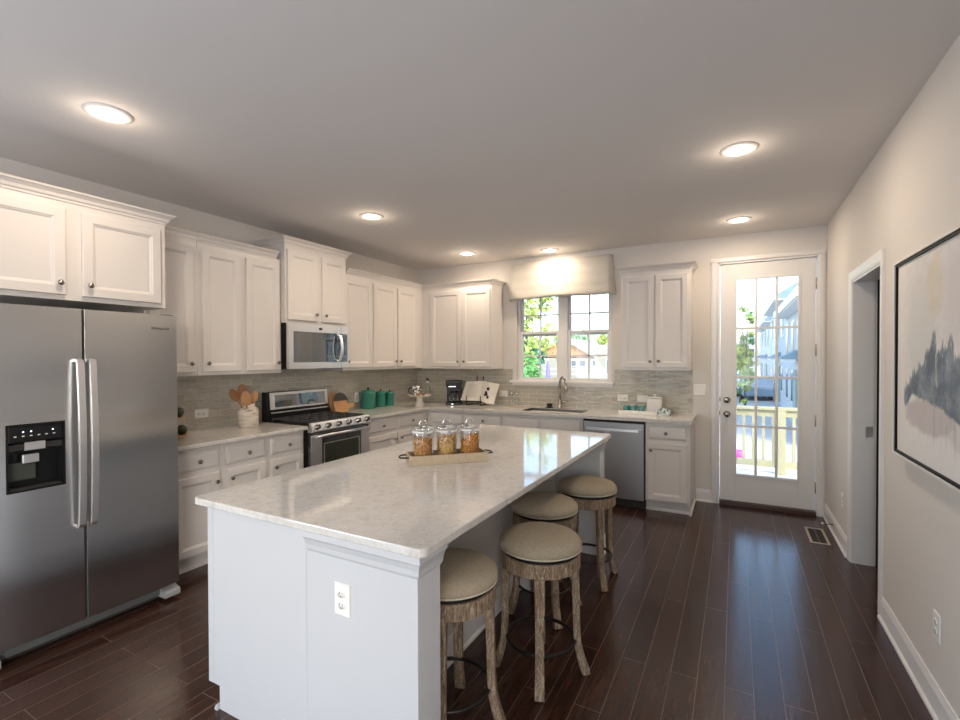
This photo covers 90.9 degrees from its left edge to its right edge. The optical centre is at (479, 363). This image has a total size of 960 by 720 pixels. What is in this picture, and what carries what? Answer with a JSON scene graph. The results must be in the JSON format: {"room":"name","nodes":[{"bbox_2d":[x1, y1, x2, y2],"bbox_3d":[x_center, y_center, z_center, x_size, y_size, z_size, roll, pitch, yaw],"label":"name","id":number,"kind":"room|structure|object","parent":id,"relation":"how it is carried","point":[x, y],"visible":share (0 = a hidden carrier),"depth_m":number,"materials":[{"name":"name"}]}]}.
{"room":"kitchen","nodes":[
{"label":"kitchen","id":0,"kind":"room"},
{"bbox_2d":[0,157,416,431],"bbox_3d":[-3.223,0.116,2.467,0.120,2.740,9.600,0,1,28],"label":"wall","id":1,"kind":"structure","parent":0,"point":[189,219],"depth_m":3.87,"materials":[{"name":"paint"}]},
{"bbox_2d":[0,172,175,311],"bbox_3d":[-2.582,-0.672,2.846,0.639,0.620,1.104,0,1,28],"label":"upper cabinet","id":2,"kind":"object","parent":1,"relation":"attached to","point":[60,247],"visible":0.97,"depth_m":2.74,"materials":[{"name":"white paint"}]},
{"bbox_2d":[129,225,199,375],"bbox_3d":[-2.376,-0.447,3.523,0.359,1.087,0.372,0,1,28],"label":"upper cabinet","id":3,"kind":"object","parent":1,"relation":"attached to","point":[180,244],"visible":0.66,"depth_m":3.52,"materials":[{"name":"white paint"}]},
{"bbox_2d":[196,233,280,375],"bbox_3d":[-2.105,-0.454,4.023,0.359,1.087,0.761,0,1,28],"label":"upper cabinet","id":4,"kind":"object","parent":1,"relation":"attached to","point":[238,284],"visible":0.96,"depth_m":3.90,"materials":[{"name":"white paint"}]},
{"bbox_2d":[254,235,352,326],"bbox_3d":[-1.720,-0.763,4.677,0.411,0.773,0.860,0,1,28],"label":"upper cabinet","id":5,"kind":"object","parent":1,"relation":"attached to","point":[313,275],"visible":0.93,"depth_m":4.52,"materials":[{"name":"white paint"}]},
{"bbox_2d":[281,323,348,369],"bbox_3d":[-1.693,-0.161,4.670,0.449,0.425,0.752,0,1,28],"label":"microwave","id":6,"kind":"object","parent":5,"relation":"attached to","point":[303,346],"visible":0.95,"depth_m":4.52,"materials":[{"name":"silver metal"}]},
{"bbox_2d":[322,268,374,370],"bbox_3d":[-1.451,-0.470,5.231,0.359,1.087,0.459,0,1,28],"label":"upper cabinet","id":7,"kind":"object","parent":1,"relation":"attached to","point":[358,282],"visible":0.62,"depth_m":5.17,"materials":[{"name":"white paint"}]},
{"bbox_2d":[372,274,422,369],"bbox_3d":[-1.036,-0.480,5.999,0.359,1.087,1.284,0,1,28],"label":"upper cabinet","id":8,"kind":"object","parent":1,"relation":"attached to","point":[396,303],"visible":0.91,"depth_m":5.73,"materials":[{"name":"white paint"}]},
{"bbox_2d":[0,501,932,719],"bbox_3d":[-0.382,1.535,0.983,6.500,0.080,9.860,0,1,28],"label":"floor","id":9,"kind":"structure","parent":0,"point":[719,612],"depth_m":2.46,"materials":[{"name":"brown wood"}]},
{"bbox_2d":[0,303,179,668],"bbox_3d":[-2.456,0.588,2.763,0.871,1.776,0.921,0,1,28],"label":"refrigerator","id":10,"kind":"object","parent":9,"relation":"on","point":[89,514],"visible":1,"depth_m":2.54,"materials":[{"name":"metal"}]},
{"bbox_2d":[8,439,61,451],"bbox_3d":[-2.262,0.414,2.396,0.050,0.030,0.210,0,1,28],"label":"water dispenser","id":11,"kind":"object","parent":10,"relation":"attached to","point":[30,445],"depth_m":2.38,"materials":[{"name":"black plastic"}]},
{"bbox_2d":[178,444,221,574],"bbox_3d":[-2.249,1.033,3.482,0.628,0.875,0.386,0,1,28],"label":"base cabinet","id":12,"kind":"object","parent":9,"relation":"on","point":[199,469],"visible":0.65,"depth_m":3.34,"materials":[{"name":"white paint"}]},
{"bbox_2d":[178,422,307,451],"bbox_3d":[-2.065,0.574,3.806,0.640,0.031,1.142,0,1,28],"label":"countertop","id":13,"kind":"structure","parent":12,"relation":"on","point":[228,434],"depth_m":3.76,"materials":[{"name":"grey stone"}]},
{"bbox_2d":[237,403,258,427],"bbox_3d":[-2.034,0.454,4.142,0.168,0.200,0.168,0,1,28],"label":"utensil crock","id":14,"kind":"object","parent":13,"relation":"on","point":[248,417],"visible":0.88,"depth_m":4.08,"materials":[{"name":"ceramic"}]},
{"bbox_2d":[229,389,241,407],"bbox_3d":[-2.067,0.368,4.082,0.032,0.309,0.176,0,1,42],"label":"wooden spoon","id":15,"kind":"object","parent":14,"relation":"in","point":[234,395],"visible":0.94,"depth_m":4.05,"materials":[{"name":"brown wood"}]},
{"bbox_2d":[229,389,239,400],"bbox_3d":[-2.104,0.271,4.050,0.079,0.113,0.029,-1,1,-27],"label":"bowl","id":16,"kind":"object","parent":15,"relation":"on","point":[234,395],"depth_m":4.04,"materials":[{"name":"brown wood"}]},
{"bbox_2d":[240,391,251,407],"bbox_3d":[-2.011,0.379,4.072,0.073,0.283,0.086,0,1,28],"label":"wooden spoon","id":17,"kind":"object","parent":14,"relation":"in","point":[246,399],"visible":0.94,"depth_m":4.07,"materials":[{"name":"brown wood"}]},
{"bbox_2d":[221,437,266,488],"bbox_3d":[-2.064,1.028,3.824,0.628,0.875,0.388,0,1,28],"label":"base cabinet","id":18,"kind":"object","parent":9,"relation":"on","point":[245,461],"visible":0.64,"depth_m":3.67,"materials":[{"name":"white paint"}]},
{"bbox_2d":[267,431,303,477],"bbox_3d":[-1.883,1.024,4.158,0.628,0.875,0.367,0,1,28],"label":"base cabinet","id":19,"kind":"object","parent":9,"relation":"on","point":[285,452],"visible":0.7,"depth_m":4.00,"materials":[{"name":"white paint"}]},
{"bbox_2d":[262,388,370,467],"bbox_3d":[-1.569,0.862,4.628,0.714,1.182,0.752,0,1,28],"label":"range","id":20,"kind":"object","parent":9,"relation":"on","point":[329,436],"visible":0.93,"depth_m":4.52,"materials":[{"name":"silver metal"}]},
{"bbox_2d":[264,416,353,427],"bbox_3d":[-1.599,0.553,4.641,0.610,0.018,0.752,0,1,28],"label":"cooktop","id":21,"kind":"object","parent":20,"relation":"in","point":[289,421],"depth_m":4.42,"materials":[{"name":"black glass"}]},
{"bbox_2d":[308,424,370,466],"bbox_3d":[-1.301,0.885,4.484,0.090,0.533,0.748,0,1,28],"label":"oven","id":22,"kind":"object","parent":20,"relation":"in","point":[331,444],"depth_m":4.43,"materials":[{"name":"silver glass"}]},
{"bbox_2d":[366,415,397,450],"bbox_3d":[-1.303,1.010,5.229,0.628,0.875,0.548,0,1,28],"label":"base cabinet","id":23,"kind":"object","parent":9,"relation":"on","point":[383,430],"visible":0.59,"depth_m":5.11,"materials":[{"name":"white paint"}]},
{"bbox_2d":[207,440,607,719],"bbox_3d":[-0.106,1.033,2.859,1.164,0.878,2.495,0,1,28],"label":"kitchen island","id":24,"kind":"object","parent":9,"relation":"on","point":[280,649],"visible":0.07,"depth_m":1.77,"materials":[{"name":"white paint"}]},
{"bbox_2d":[334,581,349,617],"bbox_3d":[-0.490,0.839,1.675,0.073,0.116,0.009,0,1,28],"label":"wall outlet","id":25,"kind":"object","parent":24,"relation":"attached to","point":[342,591],"visible":1,"depth_m":1.67,"materials":[{"name":"white plastic"}]},
{"bbox_2d":[195,424,610,557],"bbox_3d":[-0.106,0.578,2.868,1.215,0.030,2.540,0,1,28],"label":"island countertop","id":26,"kind":"structure","parent":24,"relation":"on","point":[374,499],"depth_m":2.13,"materials":[{"name":"grey stone"}]},
{"bbox_2d":[398,447,492,466],"bbox_3d":[-0.192,0.538,2.734,0.557,0.054,0.164,0,1,-17],"label":"serving tray","id":27,"kind":"object","parent":26,"relation":"on","point":[482,456],"visible":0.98,"depth_m":2.66,"materials":[{"name":"brown wood"}]},
{"bbox_2d":[412,420,433,455],"bbox_3d":[-0.325,0.437,2.693,0.128,0.234,0.128,0,1,18],"label":"glass jar","id":28,"kind":"object","parent":27,"relation":"on","point":[429,431],"visible":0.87,"depth_m":2.70,"materials":[{"name":"clear glass"}]},
{"bbox_2d":[413,437,432,455],"bbox_3d":[-0.325,0.486,2.695,0.110,0.118,0.107,0,1,-17],"label":"cereal","id":29,"kind":"object","parent":28,"relation":"in","point":[422,446],"visible":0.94,"depth_m":2.65,"materials":[{"name":"orange food"}]},
{"bbox_2d":[436,419,457,454],"bbox_3d":[-0.193,0.436,2.733,0.128,0.234,0.128,0,1,18],"label":"glass jar","id":30,"kind":"object","parent":27,"relation":"on","point":[439,430],"visible":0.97,"depth_m":2.74,"materials":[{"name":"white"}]},
{"bbox_2d":[437,433,455,454],"bbox_3d":[-0.193,0.473,2.733,0.108,0.136,0.108,0,1,19],"label":"pasta","id":31,"kind":"object","parent":30,"relation":"in","point":[446,444],"visible":0.94,"depth_m":2.70,"materials":[{"name":"beige food"}]},
{"bbox_2d":[459,418,480,452],"bbox_3d":[-0.060,0.435,2.772,0.128,0.234,0.128,0,1,18],"label":"glass jar","id":32,"kind":"object","parent":27,"relation":"on","point":[466,428],"visible":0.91,"depth_m":2.78,"materials":[{"name":"white"}]},
{"bbox_2d":[461,432,478,452],"bbox_3d":[-0.060,0.472,2.773,0.109,0.136,0.108,-1,1,-36],"label":"cereal","id":33,"kind":"object","parent":32,"relation":"in","point":[469,443],"visible":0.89,"depth_m":2.73,"materials":[{"name":"orange food"}]},
{"bbox_2d":[397,409,427,443],"bbox_3d":[-0.890,0.999,5.994,0.628,0.875,1.186,0,1,28],"label":"base cabinet","id":34,"kind":"object","parent":9,"relation":"on","point":[406,421],"visible":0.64,"depth_m":5.52,"materials":[{"name":"white paint"}]},
{"bbox_2d":[428,409,463,435],"bbox_3d":[-0.294,0.998,5.992,0.518,0.875,0.628,0,1,28],"label":"base cabinet","id":35,"kind":"object","parent":9,"relation":"on","point":[435,417],"visible":0.12,"depth_m":5.75,"materials":[{"name":"white paint"}]},
{"bbox_2d":[440,548,506,719],"bbox_3d":[-0.123,1.149,1.952,0.397,0.681,0.397,-1,1,-42],"label":"bar stool","id":36,"kind":"object","parent":9,"relation":"on","point":[468,577],"visible":0.63,"depth_m":1.85,"materials":[{"name":"wood"}]},
{"bbox_2d":[440,548,497,600],"bbox_3d":[-0.124,0.848,1.948,0.396,0.079,0.396,0,1,8],"label":"seat cushion","id":37,"kind":"object","parent":36,"relation":"on","point":[465,574],"depth_m":1.84,"materials":[{"name":"fabric"}]},
{"bbox_2d":[464,411,502,425],"bbox_3d":[0.161,0.999,5.746,0.514,0.875,0.628,0,1,28],"label":"base cabinet","id":38,"kind":"object","parent":9,"relation":"on","point":[478,417],"visible":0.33,"depth_m":5.48,"materials":[{"name":"white paint"}]},
{"bbox_2d":[496,521,589,701],"bbox_3d":[0.292,1.143,2.284,0.397,0.681,0.397,-1,1,-42],"label":"bar stool","id":39,"kind":"object","parent":9,"relation":"on","point":[540,552],"visible":1,"depth_m":2.17,"materials":[{"name":"brown wood"}]},
{"bbox_2d":[499,521,581,561],"bbox_3d":[0.291,0.843,2.281,0.396,0.079,0.396,0,1,8],"label":"seat cushion","id":40,"kind":"object","parent":39,"relation":"on","point":[535,541],"depth_m":2.17,"materials":[{"name":"fabric"}]},
{"bbox_2d":[503,410,583,431],"bbox_3d":[0.796,1.001,5.402,0.927,0.875,0.628,0,1,28],"label":"base cabinet","id":41,"kind":"object","parent":9,"relation":"on","point":[514,420],"visible":0.05,"depth_m":5.15,"materials":[{"name":"white paint"}]},
{"bbox_2d":[348,401,696,424],"bbox_3d":[0.282,0.552,5.045,3.589,0.031,1.735,0,1,28],"label":"countertop","id":42,"kind":"structure","parent":41,"relation":"on","point":[404,407],"depth_m":5.24,"materials":[{"name":"grey stone"}]},
{"bbox_2d":[334,393,347,402],"bbox_3d":[-1.548,0.431,5.266,0.054,0.210,0.210,0,1,28],"label":"slate board","id":43,"kind":"object","parent":42,"relation":"on","point":[339,396],"visible":0.42,"depth_m":5.26,"materials":[{"name":"grey stone"}]},
{"bbox_2d":[332,400,353,411],"bbox_3d":[-1.499,0.470,5.200,0.047,0.130,0.309,0,1,28],"label":"cutting board","id":44,"kind":"object","parent":42,"relation":"on","point":[339,406],"visible":0.87,"depth_m":5.17,"materials":[{"name":"beige wood"}]},
{"bbox_2d":[360,387,375,408],"bbox_3d":[-1.329,0.409,5.614,0.184,0.249,0.184,0,1,-17],"label":"canister","id":45,"kind":"object","parent":42,"relation":"on","point":[368,397],"visible":1,"depth_m":5.54,"materials":[{"name":"green ceramic"}]},
{"bbox_2d":[376,389,385,406],"bbox_3d":[-1.223,0.422,5.818,0.128,0.219,0.128,0,1,-17],"label":"canister","id":46,"kind":"object","parent":42,"relation":"on","point":[380,395],"visible":0.9,"depth_m":5.77,"materials":[{"name":"green ceramic"}]},
{"bbox_2d":[386,389,393,405],"bbox_3d":[-1.143,0.428,5.968,0.113,0.202,0.113,0,1,-17],"label":"canister","id":47,"kind":"object","parent":42,"relation":"on","point":[389,394],"visible":0.84,"depth_m":5.92,"materials":[{"name":"green ceramic"}]},
{"bbox_2d":[408,394,430,406],"bbox_3d":[-0.749,0.459,5.835,0.290,0.142,0.290,0,1,28],"label":"cake stand","id":48,"kind":"object","parent":42,"relation":"on","point":[419,402],"visible":0.91,"depth_m":5.80,"materials":[{"name":"beige ceramic"}]},
{"bbox_2d":[408,386,420,395],"bbox_3d":[-0.802,0.338,5.854,0.159,0.118,0.116,0,1,28],"label":"mug","id":49,"kind":"object","parent":48,"relation":"on","point":[415,389],"visible":0.88,"depth_m":5.80,"materials":[{"name":"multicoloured ceramic"}]},
{"bbox_2d":[412,386,420,395],"bbox_3d":[-0.783,0.338,5.844,0.116,0.118,0.116,0,1,28],"label":"cup","id":50,"kind":"object","parent":49,"relation":"on","point":[415,389],"depth_m":5.80,"materials":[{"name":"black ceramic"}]},
{"bbox_2d":[445,380,461,404],"bbox_3d":[-0.332,0.370,6.047,0.206,0.312,0.224,0,1,0],"label":"coffee maker","id":51,"kind":"object","parent":42,"relation":"on","point":[454,387],"visible":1,"depth_m":6.03,"materials":[{"name":"black plastic"}]},
{"bbox_2d":[466,376,486,405],"bbox_3d":[-0.040,0.345,5.988,0.212,0.364,0.196,0,1,28],"label":"book stand","id":52,"kind":"object","parent":42,"relation":"on","point":[480,401],"visible":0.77,"depth_m":5.97,"materials":[{"name":"black metal"}]},
{"bbox_2d":[461,381,499,403],"bbox_3d":[0.004,0.363,5.957,0.507,0.281,0.128,0,1,28],"label":"cookbook","id":53,"kind":"object","parent":52,"relation":"on","point":[473,390],"visible":0.99,"depth_m":5.95,"materials":[{"name":"paper"}]},
{"bbox_2d":[521,408,587,412],"bbox_3d":[0.845,0.642,5.345,0.698,0.216,0.368,0,1,28],"label":"sink","id":54,"kind":"object","parent":42,"relation":"in","point":[529,409],"visible":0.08,"depth_m":5.50,"materials":[{"name":"metal"}]},
{"bbox_2d":[557,376,567,407],"bbox_3d":[0.980,0.339,5.527,0.080,0.380,0.182,-1,1,-27],"label":"faucet","id":55,"kind":"object","parent":42,"relation":"on","point":[560,401],"visible":1,"depth_m":5.55,"materials":[{"name":"silver metal"}]},
{"bbox_2d":[618,408,670,415],"bbox_3d":[1.754,0.514,5.027,0.500,0.036,0.230,0,1,28],"label":"tray","id":56,"kind":"object","parent":42,"relation":"on","point":[645,412],"visible":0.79,"depth_m":4.94,"materials":[{"name":"ceramic"}]},
{"bbox_2d":[646,394,662,411],"bbox_3d":[1.853,0.424,5.012,0.156,0.198,0.090,0,1,28],"label":"lidded jar","id":57,"kind":"object","parent":56,"relation":"on","point":[653,403],"visible":0.87,"depth_m":4.98,"materials":[{"name":"white ceramic"}]},
{"bbox_2d":[509,491,581,629],"bbox_3d":[0.386,1.137,2.830,0.397,0.681,0.397,0,1,39],"label":"bar stool","id":58,"kind":"object","parent":9,"relation":"on","point":[542,506],"visible":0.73,"depth_m":2.70,"materials":[{"name":"brown wood"}]},
{"bbox_2d":[511,491,577,519],"bbox_3d":[0.386,0.836,2.827,0.396,0.079,0.396,0,1,-12],"label":"seat cushion","id":59,"kind":"object","parent":58,"relation":"on","point":[539,505],"depth_m":2.71,"materials":[{"name":"fabric"}]},
{"bbox_2d":[558,475,617,591],"bbox_3d":[0.735,1.131,3.244,0.397,0.681,0.397,0,1,21],"label":"bar stool","id":60,"kind":"object","parent":9,"relation":"on","point":[597,494],"visible":0.83,"depth_m":3.09,"materials":[{"name":"brown wood"}]},
{"bbox_2d":[558,475,616,497],"bbox_3d":[0.735,0.830,3.240,0.396,0.079,0.396,0,1,-17],"label":"seat cushion","id":61,"kind":"object","parent":60,"relation":"on","point":[576,486],"depth_m":3.12,"materials":[{"name":"fabric"}]},
{"bbox_2d":[583,418,645,508],"bbox_3d":[1.470,1.004,5.013,0.618,0.868,0.636,0,1,28],"label":"dishwasher","id":62,"kind":"object","parent":9,"relation":"on","point":[625,451],"visible":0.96,"depth_m":4.72,"materials":[{"name":"metal"}]},
{"bbox_2d":[645,420,695,516],"bbox_3d":[1.938,1.005,4.784,0.416,0.875,0.628,0,1,28],"label":"base cabinet","id":63,"kind":"object","parent":9,"relation":"on","point":[670,448],"visible":0.91,"depth_m":4.55,"materials":[{"name":"white paint"}]},
{"bbox_2d":[804,527,830,545],"bbox_3d":[2.834,1.448,3.972,0.136,0.005,0.402,0,1,28],"label":"floor vent","id":64,"kind":"object","parent":9,"relation":"in","point":[815,535],"visible":1,"depth_m":3.96,"materials":[{"name":"beige metal"}]},
{"bbox_2d":[808,528,827,543],"bbox_3d":[2.834,1.448,3.972,0.100,0.003,0.356,0,1,28],"label":"grille","id":65,"kind":"object","parent":64,"relation":"attached to","point":[815,535],"depth_m":3.95,"materials":[{"name":"metal"}]},
{"bbox_2d":[876,279,879,565],"bbox_3d":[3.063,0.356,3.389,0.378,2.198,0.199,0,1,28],"label":"door","id":66,"kind":"structure","parent":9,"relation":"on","point":[878,281],"depth_m":3.39,"materials":[{"name":"white wood"}]},
{"bbox_2d":[0,0,959,269],"bbox_3d":[-1.087,-1.307,1.321,4.920,0.120,9.850,0,1,28],"label":"ceiling","id":67,"kind":"structure","parent":0,"point":[496,130],"depth_m":2.31,"materials":[{"name":"paint"}]},
{"bbox_2d":[81,102,133,123],"bbox_3d":[-1.866,-1.249,2.372,0.208,0.014,0.208,0,1,28],"label":"recessed light","id":68,"kind":"object","parent":67,"relation":"in","point":[101,111],"visible":1,"depth_m":2.35,"materials":[{"name":"beige"}]},
{"bbox_2d":[359,212,383,219],"bbox_3d":[-0.943,-1.272,4.098,0.208,0.014,0.208,0,1,28],"label":"recessed light","id":69,"kind":"object","parent":67,"relation":"in","point":[367,215],"visible":1,"depth_m":4.07,"materials":[{"name":"beige"}]},
{"bbox_2d":[719,141,758,156],"bbox_3d":[1.536,-1.264,2.801,0.208,0.014,0.208,0,1,28],"label":"recessed light","id":70,"kind":"object","parent":67,"relation":"in","point":[737,149],"visible":1,"depth_m":2.78,"materials":[{"name":"beige"}]},
{"bbox_2d":[726,216,751,222],"bbox_3d":[2.323,-1.284,4.237,0.208,0.014,0.208,0,1,28],"label":"recessed light","id":71,"kind":"object","parent":67,"relation":"in","point":[740,219],"visible":1,"depth_m":4.20,"materials":[{"name":"beige"}]},
{"bbox_2d":[417,225,827,504],"bbox_3d":[1.216,0.066,5.608,4.940,2.740,0.150,0,1,28],"label":"wall","id":72,"kind":"structure","parent":0,"point":[703,250],"depth_m":4.95,"materials":[{"name":"paint"}]},
{"bbox_2d":[177,368,692,431],"bbox_3d":[-0.191,0.315,4.213,3.552,0.464,3.648,0,1,28],"label":"backsplash","id":73,"kind":"structure","parent":72,"relation":"attached to","point":[210,392],"depth_m":5.24,"materials":[{"name":"tile"}]},
{"bbox_2d":[194,409,207,418],"bbox_3d":[-2.333,0.420,3.959,0.009,0.073,0.116,0,1,28],"label":"wall outlet","id":74,"kind":"object","parent":73,"relation":"attached to","point":[200,413],"visible":1,"depth_m":3.95,"materials":[{"name":"white plastic"}]},
{"bbox_2d":[422,278,505,368],"bbox_3d":[-0.227,-0.480,6.089,1.080,1.094,0.359,0,1,28],"label":"upper cabinet","id":75,"kind":"object","parent":72,"relation":"attached to","point":[462,321],"visible":1,"depth_m":5.94,"materials":[{"name":"white paint"}]},
{"bbox_2d":[510,380,613,386],"bbox_3d":[0.962,0.243,5.670,1.290,0.057,0.103,0,1,28],"label":"trim","id":76,"kind":"structure","parent":72,"relation":"attached to","point":[514,382],"depth_m":5.61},
{"bbox_2d":[509,254,615,300],"bbox_3d":[0.945,-1.003,5.601,1.305,0.456,0.091,0,1,28],"label":"roman shade","id":77,"kind":"object","parent":72,"relation":"attached to","point":[589,275],"visible":1,"depth_m":5.55,"materials":[{"name":"beige fabric"}]},
{"bbox_2d":[518,294,610,381],"bbox_3d":[1.020,-0.333,5.731,1.179,1.107,0.090,0,1,28],"label":"window","id":78,"kind":"structure","parent":72,"relation":"in","point":[564,332],"depth_m":5.69,"materials":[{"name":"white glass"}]},
{"bbox_2d":[615,260,698,370],"bbox_3d":[1.853,-0.470,4.964,0.784,1.080,0.359,0,1,28],"label":"upper cabinet","id":79,"kind":"object","parent":72,"relation":"attached to","point":[656,300],"visible":1,"depth_m":4.82,"materials":[{"name":"white paint"}]},
{"bbox_2d":[693,384,705,395],"bbox_3d":[2.294,0.278,4.936,0.119,0.116,0.010,0,1,28],"label":"light switch","id":80,"kind":"object","parent":72,"relation":"attached to","point":[698,389],"visible":1,"depth_m":4.93,"materials":[{"name":"white plastic"}]},
{"bbox_2d":[696,488,712,502],"bbox_3d":[2.337,1.377,4.919,0.154,0.128,0.026,0,1,28],"label":"baseboard","id":81,"kind":"structure","parent":72,"relation":"attached to","point":[702,495],"depth_m":4.92,"materials":[{"name":"white wood"}]},
{"bbox_2d":[719,498,815,516],"bbox_3d":[2.848,1.422,4.717,0.814,0.040,0.175,0,1,28],"label":"threshold","id":82,"kind":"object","parent":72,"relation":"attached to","point":[721,501],"depth_m":4.63,"materials":[{"name":"brown wood"}]},
{"bbox_2d":[710,249,825,516],"bbox_3d":[2.843,0.184,4.718,0.967,2.516,0.170,0,1,28],"label":"trim","id":83,"kind":"structure","parent":72,"relation":"attached to","point":[820,254],"depth_m":4.50,"materials":[{"name":"white wood"}]},
{"bbox_2d":[720,257,816,509],"bbox_3d":[2.823,0.197,4.656,0.822,2.404,0.111,0,1,28],"label":"door","id":84,"kind":"structure","parent":72,"relation":"in","point":[800,492],"depth_m":4.64,"materials":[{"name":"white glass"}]},
{"bbox_2d":[826,34,959,719],"bbox_3d":[1.016,0.131,0.173,0.120,2.740,9.600,0,1,28],"label":"wall","id":85,"kind":"structure","parent":0,"point":[907,197],"depth_m":2.31,"materials":[{"name":"paint"}]},
{"bbox_2d":[823,503,846,557],"bbox_3d":[2.991,1.386,3.985,0.026,0.128,1.043,0,1,28],"label":"baseboard","id":86,"kind":"structure","parent":85,"relation":"attached to","point":[837,532],"depth_m":3.90,"materials":[{"name":"white wood"}]},
{"bbox_2d":[847,248,885,613],"bbox_3d":[2.587,0.399,3.079,0.154,2.125,0.910,0,1,28],"label":"trim","id":87,"kind":"structure","parent":85,"relation":"attached to","point":[862,290],"depth_m":3.40,"materials":[{"name":"white wood"}]},
{"bbox_2d":[877,596,958,719],"bbox_3d":[0.490,1.448,-0.637,0.026,0.128,7.643,0,1,28],"label":"baseboard","id":88,"kind":"structure","parent":85,"relation":"attached to","point":[938,706],"depth_m":2.18,"materials":[{"name":"white wood"}]},
{"bbox_2d":[892,225,959,492],"bbox_3d":[1.827,-0.018,1.849,0.044,0.960,1.242,0,1,28],"label":"painting","id":89,"kind":"object","parent":85,"relation":"attached to","point":[926,291],"visible":1,"depth_m":2.00,"materials":[{"name":"paper"}]},
{"bbox_2d":[933,609,940,644],"bbox_3d":[1.921,1.107,1.988,0.009,0.116,0.073,0,1,28],"label":"wall outlet","id":90,"kind":"object","parent":85,"relation":"attached to","point":[936,617],"visible":1,"depth_m":1.98,"materials":[{"name":"white plastic"}]},
{"label":"outside","id":91,"kind":"structure","parent":0,"visible":0},
{"bbox_2d":[736,468,796,478],"bbox_3d":[3.704,1.608,5.487,4.000,0.245,1.950,0,1,28],"label":"path","id":92,"kind":"structure","parent":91,"point":[738,470],"depth_m":6.33,"materials":[{"name":"white concrete"}]},
{"bbox_2d":[736,405,796,474],"bbox_3d":[4.116,1.031,6.249,4.005,0.886,0.145,0,1,28],"label":"deck railing","id":93,"kind":"object","parent":92,"relation":"on","point":[783,412],"visible":0.16,"depth_m":6.32,"materials":[{"name":"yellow wood"}]},
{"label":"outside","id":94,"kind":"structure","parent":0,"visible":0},
{"bbox_2d":[538,366,796,473],"bbox_3d":[37.266,1.838,77.177,180.000,0.200,159.700,0,1,28],"label":"ground","id":95,"kind":"structure","parent":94,"point":[761,401],"depth_m":16.36,"materials":[{"name":"concrete"}]},
{"bbox_2d":[524,352,543,376],"bbox_3d":[2.140,0.989,20.958,1.681,3.036,1.833,0,1,-14],"label":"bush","id":96,"kind":"object","parent":95,"relation":"on","point":[530,370],"visible":0.38,"depth_m":20.71,"materials":[{"name":"green plant"}]},
{"bbox_2d":[524,340,547,368],"bbox_3d":[2.765,0.159,32.008,4.228,4.747,4.303,0,1,28],"label":"tree","id":97,"kind":"object","parent":95,"relation":"on","point":[535,350],"visible":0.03,"depth_m":31.43,"materials":[{"name":"green plant"}]},
{"bbox_2d":[524,296,557,367],"bbox_3d":[2.482,-1.478,25.013,3.822,7.867,3.508,0,1,6],"label":"tree","id":98,"kind":"object","parent":95,"relation":"on","point":[528,302],"visible":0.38,"depth_m":24.46,"materials":[{"name":"green plant"}]},
{"bbox_2d":[538,339,606,378],"bbox_3d":[10.672,-0.095,45.774,8.500,4.560,8.600,0,1,28],"label":"gabled house","id":99,"kind":"structure","parent":95,"relation":"on","point":[579,364],"depth_m":42.44,"materials":[{"name":"beige"}]},
{"bbox_2d":[593,329,606,344],"bbox_3d":[18.335,-1.288,59.686,8.881,6.579,5.793,0,1,28],"label":"tree","id":100,"kind":"object","parent":95,"relation":"on","point":[602,339],"visible":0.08,"depth_m":61.58,"materials":[{"name":"green plant"}]},
{"bbox_2d":[737,302,754,415],"bbox_3d":[12.445,-0.211,22.213,1.046,5.341,0.972,0,1,28],"label":"tree","id":101,"kind":"object","parent":95,"relation":"on","point":[743,364],"visible":0.93,"depth_m":22.11,"materials":[{"name":"green plant"}]},
{"bbox_2d":[737,311,754,402],"bbox_3d":[15.552,-0.345,28.340,1.679,5.446,1.811,-1,1,-26],"label":"tree","id":102,"kind":"object","parent":95,"relation":"on","point":[739,391],"visible":0.16,"depth_m":28.14,"materials":[{"name":"green plant"}]},
{"bbox_2d":[739,332,754,372],"bbox_3d":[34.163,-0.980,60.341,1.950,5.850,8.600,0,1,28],"label":"house","id":103,"kind":"structure","parent":95,"relation":"on","point":[751,347],"depth_m":56.60,"materials":[{"name":"white"}]},
{"bbox_2d":[737,378,772,399],"bbox_3d":[18.278,1.628,31.584,1.800,1.395,4.241,0,1,23],"label":"car","id":104,"kind":"object","parent":95,"relation":"on","point":[764,386],"visible":0.58,"depth_m":29.75,"materials":[{"name":"blue paint"}]},
{"bbox_2d":[757,316,771,375],"bbox_3d":[30.076,-2.194,41.329,9.950,8.750,17.800,0,1,28],"label":"townhouse","id":105,"kind":"structure","parent":95,"relation":"on","point":[765,334],"depth_m":40.21,"materials":[{"name":"white"}]},
{"bbox_2d":[763,282,797,406],"bbox_3d":[22.016,-2.123,26.645,9.950,9.000,11.300,0,1,28],"label":"townhouse","id":106,"kind":"structure","parent":95,"relation":"on","point":[770,309],"depth_m":26.73,"materials":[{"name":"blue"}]},
{"bbox_2d":[768,352,780,359],"bbox_3d":[17.102,-0.418,27.451,0.549,0.460,1.600,0,1,28],"label":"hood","id":107,"kind":"object","parent":106,"relation":"attached to","point":[772,357],"depth_m":26.81,"materials":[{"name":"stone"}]},
{"bbox_2d":[773,286,797,427],"bbox_3d":[16.056,-1.429,15.950,9.950,7.900,9.800,0,1,28],"label":"townhouse","id":108,"kind":"structure","parent":95,"relation":"on","point":[788,309],"depth_m":18.81,"materials":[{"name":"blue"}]},
{"bbox_2d":[778,350,797,361],"bbox_3d":[12.152,-0.299,18.618,0.549,0.460,1.600,0,1,28],"label":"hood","id":109,"kind":"object","parent":108,"relation":"attached to","point":[791,356],"depth_m":17.97,"materials":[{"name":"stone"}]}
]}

